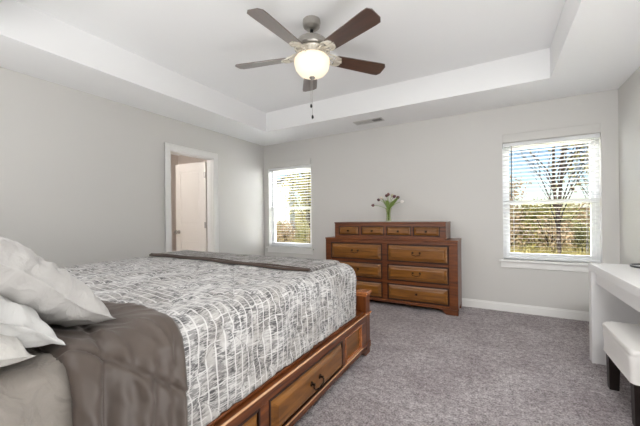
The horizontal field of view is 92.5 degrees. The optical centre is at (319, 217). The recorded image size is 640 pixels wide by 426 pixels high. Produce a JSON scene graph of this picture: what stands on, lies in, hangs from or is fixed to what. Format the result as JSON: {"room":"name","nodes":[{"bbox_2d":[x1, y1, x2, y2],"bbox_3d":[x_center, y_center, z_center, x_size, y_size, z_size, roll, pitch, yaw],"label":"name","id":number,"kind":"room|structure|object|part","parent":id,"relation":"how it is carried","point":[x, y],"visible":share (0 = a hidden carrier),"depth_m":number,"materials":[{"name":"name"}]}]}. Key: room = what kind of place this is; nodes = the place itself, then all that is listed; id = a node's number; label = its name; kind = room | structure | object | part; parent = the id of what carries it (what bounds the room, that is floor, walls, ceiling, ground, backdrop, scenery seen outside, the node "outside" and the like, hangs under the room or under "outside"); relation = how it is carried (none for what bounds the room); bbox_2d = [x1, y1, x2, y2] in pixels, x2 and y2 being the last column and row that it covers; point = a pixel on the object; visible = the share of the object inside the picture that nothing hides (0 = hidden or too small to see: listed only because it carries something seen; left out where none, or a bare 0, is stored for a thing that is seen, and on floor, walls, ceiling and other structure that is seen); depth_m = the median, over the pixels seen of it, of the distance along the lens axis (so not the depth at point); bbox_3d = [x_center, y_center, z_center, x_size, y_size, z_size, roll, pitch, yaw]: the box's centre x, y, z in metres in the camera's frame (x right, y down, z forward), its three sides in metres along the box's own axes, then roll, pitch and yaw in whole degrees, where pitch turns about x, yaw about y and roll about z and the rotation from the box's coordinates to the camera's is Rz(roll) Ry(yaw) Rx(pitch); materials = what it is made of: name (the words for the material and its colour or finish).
{"room":"bedroom","nodes":[
{"label":"bedroom","id":0,"kind":"room"},
{"bbox_2d":[0,67,264,266],"bbox_3d":[-2.146,-0.282,3.611,0.120,2.900,4.410,-1,0,30],"label":"wall","id":1,"kind":"structure","parent":0,"point":[82,181],"depth_m":3.18,"materials":[{"name":"grey paint"}]},
{"bbox_2d":[174,161,207,251],"bbox_3d":[-1.989,0.160,4.681,0.645,1.988,0.108,-1,0,26],"label":"door","id":2,"kind":"structure","parent":1,"relation":"in","point":[191,231],"depth_m":4.69,"materials":[{"name":"paint"}]},
{"bbox_2d":[164,142,218,252],"bbox_3d":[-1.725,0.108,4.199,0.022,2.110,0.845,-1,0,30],"label":"trim","id":3,"kind":"structure","parent":1,"relation":"attached to","point":[167,146],"depth_m":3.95,"materials":[{"name":"white paint"}]},
{"bbox_2d":[171,154,177,251],"bbox_3d":[-3.622,-0.116,5.057,0.100,2.600,2.800,-1,0,30],"label":"wall","id":4,"kind":"structure","parent":0,"point":[174,158],"depth_m":6.16,"materials":[{"name":"paint"}]},
{"bbox_2d":[178,155,206,164],"bbox_3d":[-2.039,-0.133,5.824,1.890,2.600,0.100,-1,0,30],"label":"wall","id":5,"kind":"structure","parent":0,"point":[182,159],"depth_m":6.10,"materials":[{"name":"paint"}]},
{"bbox_2d":[0,0,639,145],"bbox_3d":[-0.062,-1.538,2.414,4.990,0.485,4.690,-1,0,30],"label":"ceiling","id":6,"kind":"structure","parent":0,"point":[174,59],"depth_m":2.80,"materials":[{"name":"white paint"}]},
{"bbox_2d":[235,8,384,118],"bbox_3d":[-0.092,-1.183,2.426,1.287,0.795,1.243,-1,0,30],"label":"ceiling fan","id":7,"kind":"object","parent":6,"relation":"hanging from","point":[311,61],"visible":1,"depth_m":2.34,"materials":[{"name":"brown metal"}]},
{"bbox_3d":[-0.481,-1.291,2.567,0.469,0.007,0.146,-1,13,14],"label":"blade","id":8,"kind":"part","parent":7,"relation":"part of","materials":[{"name":"brown wood"}]},
{"bbox_3d":[-0.295,-1.293,2.097,0.146,0.007,0.469,15,8,31],"label":"blade","id":9,"kind":"part","parent":7,"relation":"part of","materials":[{"name":"brown wood"}]},
{"bbox_3d":[-0.092,-1.295,2.889,0.146,0.007,0.469,-14,1,-4],"label":"blade","id":10,"kind":"part","parent":7,"relation":"part of","materials":[{"name":"brown wood"}]},
{"bbox_3d":[-0.064,-1.203,2.460,0.286,0.155,0.286,-1,0,30],"label":"lamp shade","id":11,"kind":"part","parent":7,"relation":"part of","materials":[{"name":"beige glass"}]},
{"bbox_3d":[0.209,-1.298,2.129,0.146,0.007,0.469,16,-11,-38],"label":"blade","id":12,"kind":"part","parent":7,"relation":"part of","materials":[{"name":"brown wood"}]},
{"bbox_3d":[0.335,-1.300,2.618,0.469,0.007,0.146,-1,-13,-22],"label":"blade","id":13,"kind":"part","parent":7,"relation":"part of","materials":[{"name":"brown wood"}]},
{"bbox_2d":[353,117,384,124],"bbox_3d":[0.657,-1.299,4.135,0.400,0.008,0.150,-1,0,30],"label":"ceiling vent","id":14,"kind":"object","parent":6,"relation":"in","point":[379,119],"visible":1,"depth_m":4.13,"materials":[{"name":"grey metal"}]},
{"bbox_2d":[264,89,619,311],"bbox_3d":[1.078,-0.318,4.391,4.990,2.900,0.140,-1,0,30],"label":"wall","id":15,"kind":"structure","parent":0,"point":[448,168],"depth_m":3.89,"materials":[{"name":"grey paint"}]},
{"bbox_2d":[266,164,313,253],"bbox_3d":[-0.501,-0.133,5.264,0.977,1.475,0.180,-1,0,30],"label":"window","id":16,"kind":"structure","parent":15,"relation":"in","point":[296,231],"depth_m":5.32,"materials":[{"name":"white plastic"}]},
{"bbox_2d":[268,158,311,247],"bbox_3d":[-0.514,-0.234,5.244,0.871,1.463,0.088,-1,0,30],"label":"window blind","id":17,"kind":"object","parent":16,"relation":"attached to","point":[303,162],"visible":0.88,"depth_m":5.23,"materials":[{"name":"white plastic"}]},
{"bbox_3d":[-0.498,0.489,5.258,0.871,0.018,0.050,-1,0,30],"label":"rail","id":18,"kind":"part","parent":17,"relation":"part of","materials":[{"name":"white plastic"}]},
{"bbox_3d":[-0.509,0.521,5.238,0.977,0.025,0.120,-1,0,30],"label":"sill","id":19,"kind":"part","parent":16,"relation":"part of","materials":[{"name":"white paint"}]},
{"bbox_3d":[-0.468,-0.491,5.329,0.817,0.689,0.028,-1,0,30],"label":"sash","id":20,"kind":"part","parent":16,"relation":"part of","materials":[{"name":"white plastic"}]},
{"bbox_3d":[-0.477,0.144,5.302,0.817,0.661,0.028,-1,0,30],"label":"sash","id":21,"kind":"part","parent":16,"relation":"part of","materials":[{"name":"white plastic"}]},
{"bbox_3d":[-0.477,0.144,5.302,0.743,0.587,0.004,-1,0,30],"label":"glass pane","id":22,"kind":"part","parent":16,"relation":"part of","materials":[{"name":"white"}]},
{"bbox_3d":[-0.468,-0.491,5.329,0.743,0.615,0.004,-1,0,30],"label":"glass pane","id":23,"kind":"part","parent":16,"relation":"part of","materials":[{"name":"white"}]},
{"bbox_2d":[462,298,588,320],"bbox_3d":[1.056,1.082,4.324,4.710,0.100,0.014,-1,0,30],"label":"baseboard","id":24,"kind":"structure","parent":15,"relation":"attached to","point":[509,307],"depth_m":3.55,"materials":[{"name":"white paint"}]},
{"bbox_2d":[499,132,602,271],"bbox_3d":[2.605,-0.153,3.492,0.990,1.485,0.180,-1,0,30],"label":"window","id":25,"kind":"structure","parent":15,"relation":"in","point":[554,239],"depth_m":3.50,"materials":[{"name":"white plastic"}]},
{"bbox_3d":[2.598,0.506,3.466,0.990,0.025,0.120,-1,0,30],"label":"sill","id":26,"kind":"part","parent":25,"relation":"part of","materials":[{"name":"white paint"}]},
{"bbox_3d":[2.639,-0.514,3.557,0.756,0.620,0.004,-1,0,30],"label":"glass pane","id":27,"kind":"part","parent":25,"relation":"part of","materials":[{"name":"white"}]},
{"bbox_3d":[2.639,-0.514,3.557,0.830,0.694,0.028,-1,0,30],"label":"sash","id":28,"kind":"part","parent":25,"relation":"part of","materials":[{"name":"white plastic"}]},
{"bbox_3d":[2.630,0.127,3.530,0.756,0.592,0.004,-1,0,30],"label":"glass pane","id":29,"kind":"part","parent":25,"relation":"part of","materials":[{"name":"white"}]},
{"bbox_3d":[2.630,0.127,3.530,0.830,0.666,0.028,-1,0,30],"label":"sash","id":30,"kind":"part","parent":25,"relation":"part of","materials":[{"name":"white plastic"}]},
{"bbox_2d":[503,123,600,262],"bbox_3d":[2.593,-0.254,3.472,0.884,1.473,0.088,-1,0,30],"label":"window blind","id":31,"kind":"object","parent":25,"relation":"attached to","point":[590,128],"visible":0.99,"depth_m":3.45,"materials":[{"name":"white plastic"}]},
{"bbox_3d":[2.609,0.474,3.486,0.884,0.018,0.050,-1,0,30],"label":"rail","id":32,"kind":"part","parent":31,"relation":"part of","materials":[{"name":"white plastic"}]},
{"bbox_2d":[293,300,633,425],"bbox_3d":[-0.032,1.204,2.414,4.990,0.120,4.690,-1,0,30],"label":"floor","id":33,"kind":"structure","parent":0,"point":[423,366],"depth_m":2.18,"materials":[{"name":"grey carpet"}]},
{"bbox_2d":[206,289,371,425],"bbox_3d":[-1.123,0.707,2.052,2.234,0.900,2.524,-1,0,30],"label":"bed","id":34,"kind":"object","parent":33,"relation":"on","point":[282,400],"visible":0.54,"depth_m":1.70,"materials":[{"name":"brown wood"}]},
{"bbox_3d":[-0.518,0.958,1.033,0.118,0.167,0.822,-1,0,30],"label":"drawer","id":35,"kind":"part","parent":34,"relation":"part of","materials":[{"name":"brown wood"}]},
{"bbox_3d":[-0.213,0.951,1.555,0.070,0.290,2.280,-1,0,30],"label":"rail","id":36,"kind":"part","parent":34,"relation":"part of","materials":[{"name":"brown wood"}]},
{"bbox_3d":[-0.076,0.953,1.808,0.118,0.167,0.767,-1,0,30],"label":"drawer","id":37,"kind":"part","parent":34,"relation":"part of","materials":[{"name":"brown wood"}]},
{"bbox_3d":[-0.011,0.959,1.773,0.030,0.060,0.126,-1,0,30],"label":"drawer handle","id":38,"kind":"part","parent":34,"relation":"part of","materials":[{"name":"brown metal"}]},
{"bbox_3d":[-0.187,1.062,1.541,0.028,0.020,2.280,-1,0,30],"label":"moulding","id":39,"kind":"part","parent":34,"relation":"part of","materials":[{"name":"brown wood"}]},
{"bbox_3d":[0.235,0.949,2.327,0.016,0.172,0.295,-1,0,30],"label":"fixed panel","id":40,"kind":"part","parent":34,"relation":"part of","materials":[{"name":"brown wood"}]},
{"bbox_3d":[0.366,0.865,2.588,0.097,0.450,0.102,-1,0,30],"label":"corner post","id":41,"kind":"part","parent":34,"relation":"part of","materials":[{"name":"brown wood"}]},
{"bbox_3d":[-1.163,0.605,2.002,2.035,0.385,2.180,-1,0,30],"label":"mattress","id":42,"kind":"object","parent":34,"relation":"on","visible":0},
{"bbox_2d":[0,347,72,425],"bbox_3d":[-1.596,0.585,1.239,2.135,0.415,0.440,-1,0,30],"label":"sheet","id":43,"kind":"object","parent":42,"relation":"on","point":[34,391],"visible":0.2,"depth_m":0.76,"materials":[{"name":"beige fabric"}]},
{"bbox_2d":[0,334,35,366],"bbox_3d":[-1.064,0.277,0.753,0.649,0.213,0.349,-1,0,29],"label":"pillow","id":44,"kind":"object","parent":43,"relation":"on","point":[12,350],"visible":0.92,"depth_m":0.73,"materials":[{"name":"white fabric"}]},
{"bbox_2d":[0,295,64,347],"bbox_3d":[-1.052,0.221,0.836,0.649,0.284,0.336,-1,0,28],"label":"pillow","id":45,"kind":"object","parent":43,"relation":"on","point":[23,322],"visible":0.85,"depth_m":0.79,"materials":[{"name":"white fabric"}]},
{"bbox_2d":[35,300,187,425],"bbox_3d":[-1.478,0.564,1.452,2.220,0.461,0.334,-1,0,30],"label":"duvet","id":46,"kind":"object","parent":42,"relation":"on","point":[129,369],"visible":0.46,"depth_m":0.92,"materials":[{"name":"fabric"}]},
{"bbox_2d":[0,237,115,326],"bbox_3d":[-1.065,0.183,0.995,0.728,0.344,0.376,-1,0,28],"label":"pillow","id":47,"kind":"object","parent":46,"relation":"on","point":[58,297],"visible":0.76,"depth_m":0.86,"materials":[{"name":"grey fabric"}]},
{"bbox_2d":[58,256,355,425],"bbox_3d":[-1.010,0.584,2.276,2.144,0.434,1.693,-1,0,30],"label":"quilt","id":48,"kind":"object","parent":42,"relation":"on","point":[239,326],"visible":0.75,"depth_m":1.55,"materials":[{"name":"grey fabric"}]},
{"bbox_2d":[149,250,339,271],"bbox_3d":[-0.775,0.357,2.702,1.892,0.036,0.493,-1,0,30],"label":"folded throw","id":49,"kind":"object","parent":48,"relation":"on","point":[272,262],"visible":1,"depth_m":2.47,"materials":[{"name":"grey fabric"}]},
{"bbox_2d":[325,221,461,315],"bbox_3d":[0.927,0.595,4.092,1.723,1.077,0.488,-1,0,30],"label":"dresser","id":50,"kind":"object","parent":33,"relation":"on","point":[417,263],"visible":0.85,"depth_m":3.80,"materials":[{"name":"brown wood"}]},
{"bbox_3d":[0.394,0.177,4.185,0.276,0.096,0.036,-1,0,30],"label":"drawer","id":51,"kind":"part","parent":50,"relation":"part of","materials":[{"name":"brown wood"}]},
{"bbox_3d":[0.478,0.449,4.122,0.705,0.186,0.043,-1,0,30],"label":"drawer","id":52,"kind":"part","parent":50,"relation":"part of","materials":[{"name":"brown wood"}]},
{"bbox_3d":[0.481,0.694,4.122,0.705,0.173,0.043,-1,0,30],"label":"drawer","id":53,"kind":"part","parent":50,"relation":"part of","materials":[{"name":"brown wood"}]},
{"bbox_3d":[0.484,0.937,4.122,0.705,0.172,0.043,-1,0,30],"label":"drawer","id":54,"kind":"part","parent":50,"relation":"part of","materials":[{"name":"brown wood"}]},
{"bbox_3d":[0.688,0.173,4.017,0.287,0.096,0.036,-1,0,30],"label":"drawer","id":55,"kind":"part","parent":50,"relation":"part of","materials":[{"name":"brown wood"}]},
{"bbox_2d":[385,208,390,221],"bbox_3d":[0.918,-0.036,4.104,0.084,0.185,0.084,-1,0,30],"label":"flower vase","id":56,"kind":"object","parent":50,"relation":"on","point":[388,210],"visible":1,"depth_m":4.08,"materials":[{"name":"clear glass"}]},
{"bbox_3d":[0.986,0.170,3.848,0.287,0.096,0.036,-1,0,30],"label":"drawer","id":57,"kind":"part","parent":50,"relation":"part of","materials":[{"name":"brown wood"}]},
{"bbox_3d":[0.835,1.066,3.921,1.723,0.018,0.016,-1,0,30],"label":"plinth moulding","id":58,"kind":"part","parent":50,"relation":"part of","materials":[{"name":"brown wood"}]},
{"bbox_3d":[1.173,0.441,3.726,0.697,0.186,0.043,-1,0,30],"label":"drawer","id":59,"kind":"part","parent":50,"relation":"part of","materials":[{"name":"brown wood"}]},
{"bbox_3d":[1.176,0.686,3.726,0.697,0.173,0.043,-1,0,30],"label":"drawer","id":60,"kind":"part","parent":50,"relation":"part of","materials":[{"name":"brown wood"}]},
{"bbox_3d":[1.179,0.929,3.726,0.697,0.172,0.043,-1,0,30],"label":"drawer","id":61,"kind":"part","parent":50,"relation":"part of","materials":[{"name":"brown wood"}]},
{"bbox_3d":[1.277,0.167,3.682,0.285,0.096,0.036,-1,0,30],"label":"drawer","id":62,"kind":"part","parent":50,"relation":"part of","materials":[{"name":"brown wood"}]},
{"bbox_2d":[588,263,639,364],"bbox_3d":[1.929,0.740,1.613,0.460,0.765,1.605,-1,0,30],"label":"desk","id":63,"kind":"object","parent":33,"relation":"on","point":[614,289],"visible":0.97,"depth_m":2.28,"materials":[{"name":"white paint"}]},
{"bbox_2d":[630,263,639,267],"bbox_3d":[2.347,0.346,2.141,0.257,0.014,0.257,-1,0,30],"label":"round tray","id":64,"kind":"object","parent":63,"relation":"on","point":[635,265],"visible":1,"depth_m":2.23,"materials":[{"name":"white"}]},
{"bbox_2d":[602,321,639,425],"bbox_3d":[1.956,0.896,1.746,0.417,0.452,0.521,-1,0,30],"label":"stool","id":65,"kind":"object","parent":33,"relation":"on","point":[621,340],"visible":1,"depth_m":1.77,"materials":[{"name":"white leather"}]},
{"bbox_3d":[1.922,0.973,2.008,0.062,0.300,0.062,-1,0,30],"label":"leg","id":66,"kind":"part","parent":65,"relation":"part of","materials":[{"name":"brown wood"}]},
{"bbox_3d":[1.955,0.776,1.746,0.417,0.212,0.521,-1,0,30],"label":"seat","id":67,"kind":"part","parent":65,"relation":"part of","materials":[{"name":"white leather"}]},
{"bbox_3d":[1.713,0.975,1.641,0.062,0.300,0.062,-1,0,30],"label":"leg","id":68,"kind":"part","parent":65,"relation":"part of","materials":[{"name":"brown wood"}]},
{"bbox_2d":[618,67,639,264],"bbox_3d":[2.058,-0.329,1.213,0.140,2.900,4.410,-1,0,30],"label":"wall","id":69,"kind":"structure","parent":0,"point":[629,91],"depth_m":2.91,"materials":[{"name":"grey paint"}]}
]}

